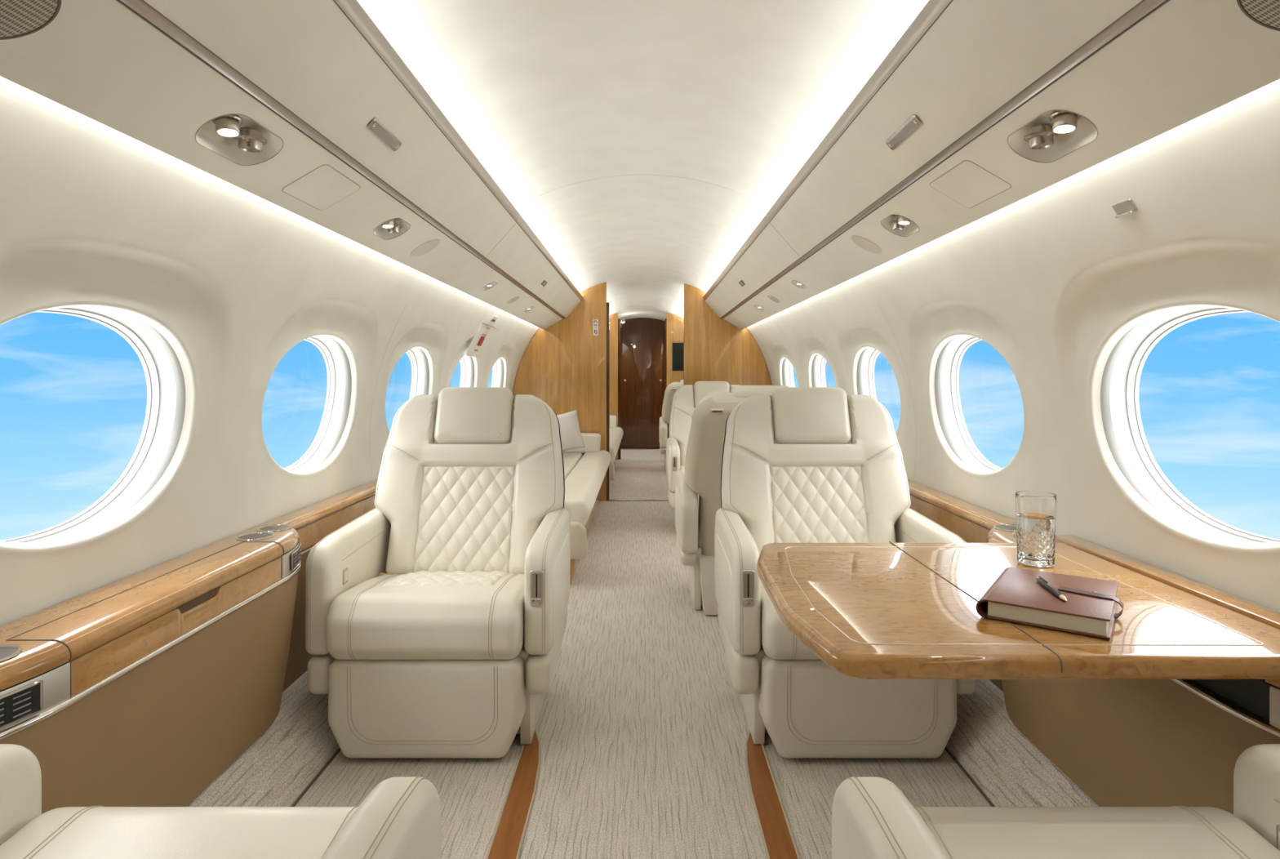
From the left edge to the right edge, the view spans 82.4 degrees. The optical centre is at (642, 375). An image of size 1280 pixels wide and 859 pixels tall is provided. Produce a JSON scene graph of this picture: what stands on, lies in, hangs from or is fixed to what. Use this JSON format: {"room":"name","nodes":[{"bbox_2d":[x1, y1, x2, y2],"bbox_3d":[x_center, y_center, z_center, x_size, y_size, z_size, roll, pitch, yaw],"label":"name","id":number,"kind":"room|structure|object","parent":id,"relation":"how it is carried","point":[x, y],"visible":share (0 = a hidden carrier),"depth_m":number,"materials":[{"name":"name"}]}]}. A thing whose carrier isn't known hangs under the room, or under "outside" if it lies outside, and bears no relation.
{"room":"aircraft cabin","nodes":[
{"label":"aircraft cabin","id":0,"kind":"room"},
{"bbox_2d":[186,670,339,806],"bbox_3d":[-0.986,0.995,2.070,0.227,0.150,8.360,0,0,0],"label":"floor","id":1,"kind":"structure","parent":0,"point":[277,768],"depth_m":1.90,"materials":[{"name":"carpet"}]},
{"bbox_2d":[0,75,539,697],"bbox_3d":[-0.971,0.292,4.295,0.330,1.595,12.810,0,0,0],"label":"wall","id":2,"kind":"structure","parent":0,"point":[93,215],"depth_m":1.74,"materials":[{"name":"beige plastic"}]},
{"bbox_2d":[0,306,185,542],"bbox_3d":[-1.155,0.092,1.460,0.159,0.485,0.708,0,0,0],"label":"window","id":3,"kind":"structure","parent":2,"relation":"in","point":[162,430],"depth_m":1.73,"materials":[{"name":"white plastic"}]},
{"bbox_2d":[0,524,302,813],"bbox_3d":[-1.014,0.678,1.540,0.179,0.503,1.160,0,0,0],"label":"console","id":4,"kind":"object","parent":2,"relation":"attached to","point":[179,664],"visible":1,"depth_m":1.44,"materials":[{"name":"brown wood"}]},
{"bbox_2d":[284,336,351,471],"bbox_3d":[-1.155,0.092,2.480,0.159,0.485,0.708,0,0,0],"label":"window","id":5,"kind":"structure","parent":2,"relation":"in","point":[337,404],"depth_m":2.77,"materials":[{"name":"white plastic"}]},
{"bbox_2d":[262,479,377,692],"bbox_3d":[-1.067,0.676,4.182,0.074,0.492,4.128,0,0,0],"label":"ledge","id":6,"kind":"object","parent":2,"relation":"attached to","point":[313,522],"visible":0.05,"depth_m":2.28,"materials":[{"name":"brown wood"}]},
{"bbox_2d":[405,347,429,399],"bbox_3d":[-1.155,0.092,3.500,0.159,0.485,0.708,0,0,0],"label":"window frame","id":7,"kind":"structure","parent":2,"relation":"in","point":[419,361],"depth_m":3.81,"materials":[{"name":"white plastic"}]},
{"bbox_2d":[459,354,474,386],"bbox_3d":[-1.155,0.092,4.520,0.159,0.485,0.708,0,0,0],"label":"window","id":8,"kind":"structure","parent":2,"relation":"in","point":[467,365],"depth_m":4.82,"materials":[{"name":"white plastic"}]},
{"bbox_2d":[466,322,496,357],"bbox_3d":[-1.001,-0.217,4.545,0.102,0.197,0.430,0,0,0],"label":"handle","id":9,"kind":"object","parent":2,"relation":"attached to","point":[484,333],"visible":1,"depth_m":4.51,"materials":[{"name":"beige plastic"}]},
{"bbox_2d":[490,315,497,322],"bbox_3d":[-0.927,-0.352,4.545,0.027,0.036,0.110,0,0,0],"label":"coat hook","id":10,"kind":"object","parent":2,"relation":"attached to","point":[494,318],"visible":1,"depth_m":4.52,"materials":[{"name":"silver metal"}]},
{"bbox_2d":[491,358,503,386],"bbox_3d":[-1.155,0.092,5.540,0.159,0.485,0.708,0,0,0],"label":"window","id":11,"kind":"structure","parent":2,"relation":"in","point":[498,367],"depth_m":5.85,"materials":[{"name":"white plastic"}]},
{"bbox_2d":[0,0,1279,329],"bbox_3d":[0.000,-0.542,2.070,1.697,0.296,8.360,0,0,0],"label":"panels","id":12,"kind":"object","parent":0,"point":[1181,61],"depth_m":1.38,"materials":[{"name":"beige plastic"}]},
{"bbox_2d":[0,0,62,39],"bbox_3d":[-0.762,-0.441,0.862,0.114,0.069,0.132,0,0,0],"label":"speaker","id":13,"kind":"object","parent":12,"relation":"attached to","point":[18,18],"visible":1,"depth_m":0.90},
{"bbox_2d":[195,113,284,165],"bbox_3d":[-0.762,-0.454,1.385,0.094,0.072,0.218,0,0,0],"label":"light","id":14,"kind":"object","parent":12,"relation":"attached to","point":[237,138],"visible":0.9,"depth_m":1.41,"materials":[{"name":"silver metal"}]},
{"bbox_2d":[211,115,243,126],"bbox_3d":[-0.763,-0.469,1.343,0.051,0.014,0.051,0,0,0],"label":"socket","id":15,"kind":"object","parent":14,"relation":"attached to","point":[228,120],"depth_m":1.33,"materials":[{"name":"silver metal"}]},
{"bbox_2d":[237,128,262,152],"bbox_3d":[-0.765,-0.458,1.425,0.044,0.039,0.043,0,0,0],"label":"air vent","id":16,"kind":"object","parent":14,"relation":"attached to","point":[249,140],"depth_m":1.41,"materials":[{"name":"silver metal"}]},
{"bbox_2d":[233,133,267,145],"bbox_3d":[-0.764,-0.460,1.425,0.059,0.012,0.059,0,0,0],"label":"socket","id":17,"kind":"object","parent":14,"relation":"attached to","point":[242,139],"depth_m":1.41,"materials":[{"name":"silver metal"}]},
{"bbox_2d":[281,164,360,210],"bbox_3d":[-0.758,-0.444,1.737,0.104,0.061,0.214,0,0,0],"label":"access hatch","id":18,"kind":"object","parent":12,"relation":"attached to","point":[322,188],"visible":1,"depth_m":1.73,"materials":[{"name":"beige plastic"}]},
{"bbox_2d":[120,0,565,318],"bbox_3d":[-0.670,-0.491,2.070,0.023,0.008,8.360,0,0,0],"label":"trim","id":19,"kind":"structure","parent":12,"relation":"attached to","point":[138,6],"depth_m":1.33,"materials":[{"name":"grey metal"}]},
{"bbox_2d":[366,117,401,151],"bbox_3d":[-0.597,-0.557,1.695,0.022,0.024,0.180,0,0,0],"label":"bar","id":20,"kind":"object","parent":12,"relation":"attached to","point":[375,126],"visible":1,"depth_m":1.68,"materials":[{"name":"silver metal"}]},
{"bbox_2d":[373,217,410,239],"bbox_3d":[-0.762,-0.454,2.215,0.087,0.069,0.172,0,0,0],"label":"light","id":21,"kind":"object","parent":12,"relation":"attached to","point":[391,228],"visible":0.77,"depth_m":2.24,"materials":[{"name":"silver metal"}]},
{"bbox_2d":[387,219,399,233],"bbox_3d":[-0.765,-0.458,2.246,0.038,0.038,0.037,0,0,0],"label":"air vent","id":22,"kind":"object","parent":21,"relation":"attached to","point":[396,229],"depth_m":2.23,"materials":[{"name":"silver metal"}]},
{"bbox_2d":[394,223,402,228],"bbox_3d":[-0.764,-0.460,2.246,0.051,0.011,0.051,0,0,0],"label":"socket","id":23,"kind":"object","parent":21,"relation":"attached to","point":[396,225],"depth_m":2.23,"materials":[{"name":"silver metal"}]},
{"bbox_2d":[410,239,439,256],"bbox_3d":[-0.757,-0.445,2.545,0.098,0.058,0.112,0,0,0],"label":"speaker","id":24,"kind":"object","parent":12,"relation":"attached to","point":[428,246],"visible":1,"depth_m":2.54},
{"bbox_2d":[335,0,582,300],"bbox_3d":[-0.521,-0.658,2.070,0.014,0.040,8.360,0,0,0],"label":"trim","id":25,"kind":"structure","parent":12,"relation":"attached to","point":[353,8],"depth_m":1.77,"materials":[{"name":"brown metal"}]},
{"bbox_2d":[481,281,497,290],"bbox_3d":[-0.762,-0.455,3.620,0.074,0.062,0.112,0,0,0],"label":"light","id":26,"kind":"object","parent":12,"relation":"attached to","point":[492,284],"visible":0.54,"depth_m":3.66,"materials":[{"name":"silver metal"}]},
{"bbox_2d":[506,296,519,303],"bbox_3d":[-0.763,-0.455,4.280,0.072,0.060,0.112,0,0,0],"label":"light","id":27,"kind":"object","parent":12,"relation":"attached to","point":[516,298],"visible":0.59,"depth_m":4.33,"materials":[{"name":"beige plastic"}]},
{"bbox_2d":[524,306,533,311],"bbox_3d":[-0.763,-0.456,4.880,0.068,0.060,0.112,0,0,0],"label":"light","id":28,"kind":"object","parent":12,"relation":"attached to","point":[531,307],"visible":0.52,"depth_m":4.92,"materials":[{"name":"silver metal"}]},
{"bbox_2d":[541,280,546,286],"bbox_3d":[-0.597,-0.558,4.420,0.023,0.026,0.120,0,0,0],"label":"indicator square","id":29,"kind":"object","parent":12,"relation":"attached to","point":[544,283],"visible":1,"depth_m":4.41,"materials":[{"name":"grey plastic"}]},
{"bbox_2d":[738,280,745,286],"bbox_3d":[0.597,-0.558,4.420,0.023,0.026,0.120,0,0,0],"label":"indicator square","id":30,"kind":"object","parent":12,"relation":"attached to","point":[741,282],"visible":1,"depth_m":4.40,"materials":[{"name":"grey plastic"}]},
{"bbox_2d":[754,304,764,311],"bbox_3d":[0.763,-0.456,4.780,0.068,0.060,0.112,0,0,0],"label":"light","id":31,"kind":"object","parent":12,"relation":"attached to","point":[755,305],"visible":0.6,"depth_m":4.82,"materials":[{"name":"silver metal"}]},
{"bbox_2d":[768,295,780,302],"bbox_3d":[0.763,-0.455,4.240,0.071,0.060,0.112,0,0,0],"label":"light","id":32,"kind":"object","parent":12,"relation":"attached to","point":[771,297],"visible":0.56,"depth_m":4.29,"materials":[{"name":"beige plastic"}]},
{"bbox_2d":[791,280,806,288],"bbox_3d":[0.763,-0.455,3.560,0.074,0.062,0.112,0,0,0],"label":"light","id":33,"kind":"object","parent":12,"relation":"attached to","point":[795,282],"visible":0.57,"depth_m":3.60,"materials":[{"name":"silver metal"}]},
{"bbox_2d":[702,0,950,300],"bbox_3d":[0.521,-0.658,2.070,0.014,0.040,8.360,0,0,0],"label":"trim","id":34,"kind":"structure","parent":12,"relation":"attached to","point":[932,8],"depth_m":1.77,"materials":[{"name":"brown metal"}]},
{"bbox_2d":[851,235,881,253],"bbox_3d":[0.757,-0.445,2.480,0.098,0.058,0.112,0,0,0],"label":"speaker","id":35,"kind":"object","parent":12,"relation":"attached to","point":[866,244],"visible":1,"depth_m":2.47},
{"bbox_2d":[880,213,919,236],"bbox_3d":[0.762,-0.454,2.165,0.087,0.069,0.172,0,0,0],"label":"light","id":36,"kind":"object","parent":12,"relation":"attached to","point":[897,224],"visible":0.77,"depth_m":2.19,"materials":[{"name":"silver metal"}]},
{"bbox_2d":[888,220,897,225],"bbox_3d":[0.764,-0.460,2.196,0.051,0.011,0.051,0,0,0],"label":"socket","id":37,"kind":"object","parent":36,"relation":"attached to","point":[891,222],"depth_m":2.18,"materials":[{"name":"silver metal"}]},
{"bbox_2d":[891,216,904,230],"bbox_3d":[0.765,-0.458,2.196,0.038,0.038,0.037,0,0,0],"label":"air vent","id":38,"kind":"object","parent":36,"relation":"attached to","point":[895,225],"depth_m":2.18,"materials":[{"name":"silver metal"}]},
{"bbox_2d":[885,114,922,150],"bbox_3d":[0.597,-0.557,1.680,0.022,0.024,0.190,0,0,0],"label":"bar","id":39,"kind":"object","parent":12,"relation":"attached to","point":[913,122],"visible":1,"depth_m":1.67,"materials":[{"name":"silver metal"}]},
{"bbox_2d":[720,0,1165,318],"bbox_3d":[0.670,-0.491,2.070,0.023,0.008,8.360,0,0,0],"label":"trim","id":40,"kind":"structure","parent":12,"relation":"attached to","point":[1147,6],"depth_m":1.33,"materials":[{"name":"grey metal"}]},
{"bbox_2d":[929,160,1011,208],"bbox_3d":[0.758,-0.444,1.708,0.104,0.061,0.219,0,0,0],"label":"access hatch","id":41,"kind":"object","parent":12,"relation":"attached to","point":[968,184],"visible":1,"depth_m":1.70,"materials":[{"name":"beige plastic"}]},
{"bbox_2d":[1007,109,1097,163],"bbox_3d":[0.762,-0.454,1.365,0.093,0.072,0.218,0,0,0],"label":"light","id":42,"kind":"object","parent":12,"relation":"attached to","point":[1054,135],"visible":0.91,"depth_m":1.39,"materials":[{"name":"silver metal"}]},
{"bbox_2d":[1028,124,1053,149],"bbox_3d":[0.765,-0.458,1.405,0.044,0.039,0.043,0,0,0],"label":"air vent","id":43,"kind":"object","parent":42,"relation":"attached to","point":[1040,136],"depth_m":1.39,"materials":[{"name":"silver metal"}]},
{"bbox_2d":[1023,129,1058,142],"bbox_3d":[0.764,-0.460,1.405,0.059,0.012,0.059,0,0,0],"label":"socket","id":44,"kind":"object","parent":42,"relation":"attached to","point":[1033,135],"depth_m":1.39,"materials":[{"name":"silver metal"}]},
{"bbox_2d":[1048,110,1081,122],"bbox_3d":[0.763,-0.469,1.323,0.051,0.014,0.051,0,0,0],"label":"socket","id":45,"kind":"object","parent":42,"relation":"attached to","point":[1060,116],"depth_m":1.31,"materials":[{"name":"silver metal"}]},
{"bbox_2d":[1236,0,1279,31],"bbox_3d":[0.762,-0.441,0.845,0.114,0.069,0.132,0,0,0],"label":"speaker","id":46,"kind":"object","parent":12,"relation":"attached to","point":[1266,13],"visible":1,"depth_m":0.89},
{"bbox_2d":[512,282,772,500],"bbox_3d":[0.000,0.134,6.272,2.236,1.869,0.045,0,0,0],"label":"wall","id":47,"kind":"structure","parent":0,"point":[563,365],"depth_m":6.25,"materials":[{"name":"brown wood"}]},
{"bbox_2d":[593,319,598,335],"bbox_3d":[-0.405,-0.413,6.247,0.042,0.137,0.008,0,0,0],"label":"placard","id":48,"kind":"object","parent":47,"relation":"attached to","point":[595,321],"visible":1,"depth_m":6.25},
{"bbox_2d":[606,302,609,499],"bbox_3d":[-0.307,0.220,6.310,0.035,1.699,0.080,0,0,0],"label":"trim","id":49,"kind":"structure","parent":47,"relation":"attached to","point":[607,303],"depth_m":6.27,"materials":[{"name":"brown wood"}]},
{"bbox_2d":[683,302,684,385],"bbox_3d":[0.358,0.220,6.305,0.015,1.699,0.070,0,0,0],"label":"trim","id":50,"kind":"structure","parent":47,"relation":"attached to","point":[683,303],"depth_m":6.32,"materials":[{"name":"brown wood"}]},
{"bbox_2d":[294,448,991,858],"bbox_3d":[0.000,1.070,4.295,2.220,0.001,12.810,0,0,0],"label":"floor","id":51,"kind":"structure","parent":0,"point":[642,728],"depth_m":2.05,"materials":[{"name":"carpet"}]},
{"bbox_2d":[0,743,441,858],"bbox_3d":[-0.596,0.628,0.594,0.698,0.876,1.008,0,0,0],"label":"seat","id":52,"kind":"object","parent":51,"relation":"on","point":[401,817],"visible":1,"depth_m":0.97,"materials":[{"name":"beige leather"}]},
{"bbox_2d":[0,806,358,858],"bbox_3d":[-0.596,0.698,0.830,0.540,0.175,0.535,0,0,0],"label":"seat cushion","id":53,"kind":"object","parent":52,"relation":"on","point":[65,832],"depth_m":0.98,"materials":[{"name":"beige leather"}]},
{"bbox_2d":[291,747,340,806],"bbox_3d":[-0.869,1.069,2.070,0.008,0.007,8.360,0,0,0],"label":"trim","id":54,"kind":"structure","parent":51,"relation":"on","point":[322,769],"depth_m":1.94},
{"bbox_2d":[305,386,570,758],"bbox_3d":[-0.603,0.554,2.370,0.698,1.025,0.793,0,0,0],"label":"seat","id":55,"kind":"object","parent":51,"relation":"on","point":[436,615],"visible":1,"depth_m":2.09,"materials":[{"name":"beige leather"}]},
{"bbox_2d":[325,573,524,659],"bbox_3d":[-0.603,0.698,2.243,0.540,0.175,0.535,0,0,0],"label":"seat cushion","id":56,"kind":"object","parent":55,"relation":"on","point":[369,615],"depth_m":1.99,"materials":[{"name":"beige leather"}]},
{"bbox_2d":[485,728,540,858],"bbox_3d":[-0.311,1.067,1.231,0.074,0.006,2.062,0,0,0],"label":"trim","id":57,"kind":"structure","parent":51,"relation":"on","point":[507,840],"depth_m":1.81,"materials":[{"name":"brown wood"}]},
{"bbox_2d":[562,432,610,584],"bbox_3d":[-0.647,0.668,4.935,0.750,0.797,2.550,0,0,0],"label":"divan","id":58,"kind":"object","parent":51,"relation":"on","point":[584,473],"visible":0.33,"depth_m":4.44,"materials":[{"name":"beige leather"}]},
{"bbox_2d":[556,409,585,450],"bbox_3d":[-0.640,0.448,5.780,0.365,0.357,0.135,0,0,-11],"label":"throw pillow","id":59,"kind":"object","parent":58,"relation":"on","point":[570,431],"visible":0.62,"depth_m":5.75,"materials":[{"name":"fabric"}]},
{"bbox_2d":[562,452,583,479],"bbox_3d":[-0.731,0.723,4.960,0.462,0.170,2.500,0,0,0],"label":"seat cushion","id":60,"kind":"object","parent":58,"relation":"on","point":[571,460],"depth_m":5.55,"materials":[{"name":"beige leather"}]},
{"bbox_2d":[564,449,610,526],"bbox_3d":[-0.386,0.721,4.960,0.228,0.186,2.500,0,0,0],"label":"cushion","id":61,"kind":"object","parent":58,"relation":"on","point":[584,476],"depth_m":4.43,"materials":[{"name":"beige leather"}]},
{"bbox_2d":[609,415,623,479],"bbox_3d":[-0.615,0.668,7.725,0.750,0.797,2.550,0,0,0],"label":"divan","id":62,"kind":"object","parent":51,"relation":"on","point":[616,433],"visible":0.19,"depth_m":7.38,"materials":[{"name":"beige leather"}]},
{"bbox_2d":[609,426,623,461],"bbox_3d":[-0.354,0.721,7.750,0.228,0.186,2.500,0,0,0],"label":"cushion","id":63,"kind":"object","parent":62,"relation":"on","point":[616,433],"depth_m":7.38,"materials":[{"name":"beige leather"}]},
{"bbox_2d":[606,499,668,501],"bbox_3d":[0.019,1.065,6.260,0.664,0.007,0.040,0,0,0],"label":"trim","id":64,"kind":"structure","parent":51,"relation":"on","point":[606,500],"depth_m":6.25,"materials":[{"name":"silver metal"}]},
{"bbox_2d":[658,379,683,470],"bbox_3d":[0.535,0.554,8.240,0.698,1.025,0.793,0,0,0],"label":"seat","id":65,"kind":"object","parent":51,"relation":"on","point":[672,388],"visible":0.21,"depth_m":7.97,"materials":[{"name":"beige leather"}]},
{"bbox_2d":[666,381,738,508],"bbox_3d":[0.520,0.554,5.260,0.698,1.025,0.793,0,0,0],"label":"seat","id":66,"kind":"object","parent":51,"relation":"on","point":[686,398],"visible":0.26,"depth_m":5.40,"materials":[{"name":"beige leather"}]},
{"bbox_2d":[680,464,684,470],"bbox_3d":[0.520,0.698,5.133,0.540,0.175,0.535,0,0,0],"label":"seat cushion","id":67,"kind":"object","parent":66,"relation":"on","point":[682,466],"depth_m":4.97,"materials":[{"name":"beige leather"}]},
{"bbox_2d":[675,385,788,615],"bbox_3d":[0.512,0.554,3.440,0.698,1.025,0.793,0,0,0],"label":"seat","id":68,"kind":"object","parent":51,"relation":"on","point":[695,513],"visible":0.3,"depth_m":3.19,"materials":[{"name":"beige leather"}]},
{"bbox_2d":[697,494,702,546],"bbox_3d":[0.512,0.698,3.567,0.540,0.175,0.535,0,0,0],"label":"seat cushion","id":69,"kind":"object","parent":68,"relation":"on","point":[700,528],"depth_m":3.31,"materials":[{"name":"beige leather"}]},
{"bbox_2d":[745,729,800,858],"bbox_3d":[0.311,1.067,1.231,0.074,0.006,2.062,0,0,0],"label":"trim","id":70,"kind":"structure","parent":51,"relation":"on","point":[778,839],"depth_m":1.81,"materials":[{"name":"brown wood"}]},
{"bbox_2d":[714,386,977,758],"bbox_3d":[0.600,0.554,2.370,0.698,1.025,0.793,0,0,0],"label":"seat","id":71,"kind":"object","parent":51,"relation":"on","point":[800,464],"visible":0.7,"depth_m":2.42,"materials":[{"name":"beige leather"}]},
{"bbox_2d":[760,581,820,659],"bbox_3d":[0.600,0.698,2.243,0.540,0.175,0.535,0,0,0],"label":"seat cushion","id":72,"kind":"object","parent":71,"relation":"on","point":[777,642],"depth_m":1.99,"materials":[{"name":"beige leather"}]},
{"bbox_2d":[944,746,995,806],"bbox_3d":[0.869,1.069,2.070,0.008,0.007,8.360,0,0,0],"label":"trim","id":73,"kind":"structure","parent":51,"relation":"on","point":[964,771],"depth_m":1.94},
{"bbox_2d":[831,743,1279,858],"bbox_3d":[0.580,0.628,0.594,0.698,0.876,1.008,0,0,0],"label":"seat","id":74,"kind":"object","parent":51,"relation":"on","point":[872,818],"visible":1,"depth_m":0.97,"materials":[{"name":"beige leather"}]},
{"bbox_2d":[915,806,1279,858],"bbox_3d":[0.580,0.698,0.830,0.540,0.175,0.535,0,0,0],"label":"seat cushion","id":75,"kind":"object","parent":74,"relation":"on","point":[962,832],"depth_m":0.98,"materials":[{"name":"beige leather"}]},
{"bbox_2d":[357,0,928,320],"bbox_3d":[0.000,-0.747,4.295,1.280,0.202,12.810,0,0,0],"label":"ceiling","id":76,"kind":"structure","parent":0,"point":[642,144],"depth_m":2.14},
{"bbox_2d":[621,317,665,448],"bbox_3d":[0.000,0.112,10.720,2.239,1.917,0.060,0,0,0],"label":"door frame","id":77,"kind":"structure","parent":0,"point":[661,322],"depth_m":10.69,"materials":[{"name":"brown wood"}]},
{"bbox_2d":[622,319,662,449],"bbox_3d":[-0.005,0.124,10.645,0.590,1.889,0.090,0,0,0],"label":"door","id":78,"kind":"structure","parent":77,"relation":"in","point":[642,339],"depth_m":10.65,"materials":[{"name":"brown wood"}]},
{"bbox_2d":[609,312,683,459],"bbox_3d":[0.000,0.133,9.325,2.236,1.873,0.050,0,0,0],"label":"wall","id":79,"kind":"structure","parent":0,"point":[674,323],"depth_m":9.30,"materials":[{"name":"brown wood"}]},
{"bbox_2d":[617,318,621,459],"bbox_3d":[-0.305,0.170,9.400,0.040,1.799,0.080,0,0,0],"label":"trim","id":80,"kind":"structure","parent":79,"relation":"attached to","point":[619,319],"depth_m":9.36,"materials":[{"name":"brown wood"}]},
{"bbox_2d":[665,318,666,388],"bbox_3d":[0.305,0.170,9.400,0.040,1.799,0.080,0,0,0],"label":"trim","id":81,"kind":"structure","parent":79,"relation":"attached to","point":[665,318],"depth_m":9.36,"materials":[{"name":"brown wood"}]},
{"bbox_2d":[672,342,683,370],"bbox_3d":[0.451,-0.242,9.289,0.158,0.355,0.021,0,0,0],"label":"monitor","id":82,"kind":"object","parent":79,"relation":"attached to","point":[677,348],"visible":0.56,"depth_m":9.28,"materials":[{"name":"black plastic"}]},
{"bbox_2d":[746,79,1279,723],"bbox_3d":[0.971,0.292,4.295,0.330,1.595,12.810,0,0,0],"label":"wall","id":83,"kind":"structure","parent":0,"point":[1051,279],"depth_m":1.76,"materials":[{"name":"beige plastic"}]},
{"bbox_2d":[782,358,795,386],"bbox_3d":[1.155,0.092,5.540,0.159,0.485,0.708,0,0,0],"label":"window","id":84,"kind":"structure","parent":83,"relation":"in","point":[788,379],"depth_m":5.85,"materials":[{"name":"white plastic"}]},
{"bbox_2d":[811,354,826,386],"bbox_3d":[1.155,0.092,4.520,0.159,0.485,0.708,0,0,0],"label":"window","id":85,"kind":"structure","parent":83,"relation":"in","point":[818,367],"depth_m":4.82,"materials":[{"name":"white plastic"}]},
{"bbox_2d":[856,347,879,399],"bbox_3d":[1.155,0.092,3.500,0.159,0.485,0.708,0,0,0],"label":"window frame","id":86,"kind":"structure","parent":83,"relation":"in","point":[866,362],"depth_m":3.81,"materials":[{"name":"white plastic"}]},
{"bbox_2d":[906,478,1015,691],"bbox_3d":[1.067,0.676,4.182,0.074,0.492,4.128,0,0,0],"label":"ledge","id":87,"kind":"object","parent":83,"relation":"attached to","point":[971,522],"visible":0.04,"depth_m":2.44,"materials":[{"name":"brown wood"}]},
{"bbox_2d":[934,336,1001,471],"bbox_3d":[1.155,0.092,2.480,0.159,0.485,0.708,0,0,0],"label":"window","id":88,"kind":"structure","parent":83,"relation":"in","point":[948,407],"depth_m":2.77,"materials":[{"name":"white plastic"}]},
{"bbox_2d":[1111,198,1137,217],"bbox_3d":[0.943,-0.327,1.433,0.018,0.029,0.055,0,0,0],"label":"coat hook","id":89,"kind":"object","parent":83,"relation":"attached to","point":[1125,207],"visible":1,"depth_m":1.43,"materials":[{"name":"silver metal"}]},
{"bbox_2d":[985,524,1279,813],"bbox_3d":[1.014,0.669,1.540,0.179,0.522,1.160,0,0,0],"label":"console","id":90,"kind":"object","parent":83,"relation":"attached to","point":[1122,742],"visible":0.32,"depth_m":1.39,"materials":[{"name":"brown wood"}]},
{"bbox_2d":[756,541,1279,679],"bbox_3d":[0.640,0.433,1.430,0.791,0.053,0.746,0,0,0],"label":"folding table","id":91,"kind":"object","parent":90,"relation":"attached to","point":[867,611],"visible":0.94,"depth_m":1.21,"materials":[{"name":"wood"}]},
{"bbox_2d":[1014,490,1056,567],"bbox_3d":[0.852,0.332,1.588,0.080,0.152,0.080,0,0,-24],"label":"drinking glass","id":92,"kind":"object","parent":91,"relation":"on","point":[1035,511],"visible":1,"depth_m":1.56,"materials":[{"name":"clear glass"}]},
{"bbox_2d":[975,566,1124,639],"bbox_3d":[0.720,0.390,1.282,0.204,0.034,0.258,0,0,36],"label":"notebook","id":93,"kind":"object","parent":91,"relation":"on","point":[1016,596],"visible":1,"depth_m":1.23,"materials":[{"name":"brown leather"}]},
{"bbox_2d":[1035,575,1066,601],"bbox_3d":[0.711,0.370,1.274,0.012,0.014,0.135,0,0,9],"label":"pen","id":94,"kind":"object","parent":93,"relation":"on","point":[1041,580],"visible":1,"depth_m":1.26,"materials":[{"name":"black paint"}]},
{"bbox_2d":[1100,306,1279,542],"bbox_3d":[1.155,0.092,1.460,0.159,0.485,0.708,0,0,0],"label":"window","id":95,"kind":"structure","parent":83,"relation":"in","point":[1126,438],"depth_m":1.73,"materials":[{"name":"white plastic"}]},
{"bbox_2d":[946,679,1099,806],"bbox_3d":[0.986,0.995,2.070,0.227,0.150,8.360,0,0,0],"label":"floor","id":96,"kind":"structure","parent":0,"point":[1010,770],"depth_m":1.90,"materials":[{"name":"carpet"}]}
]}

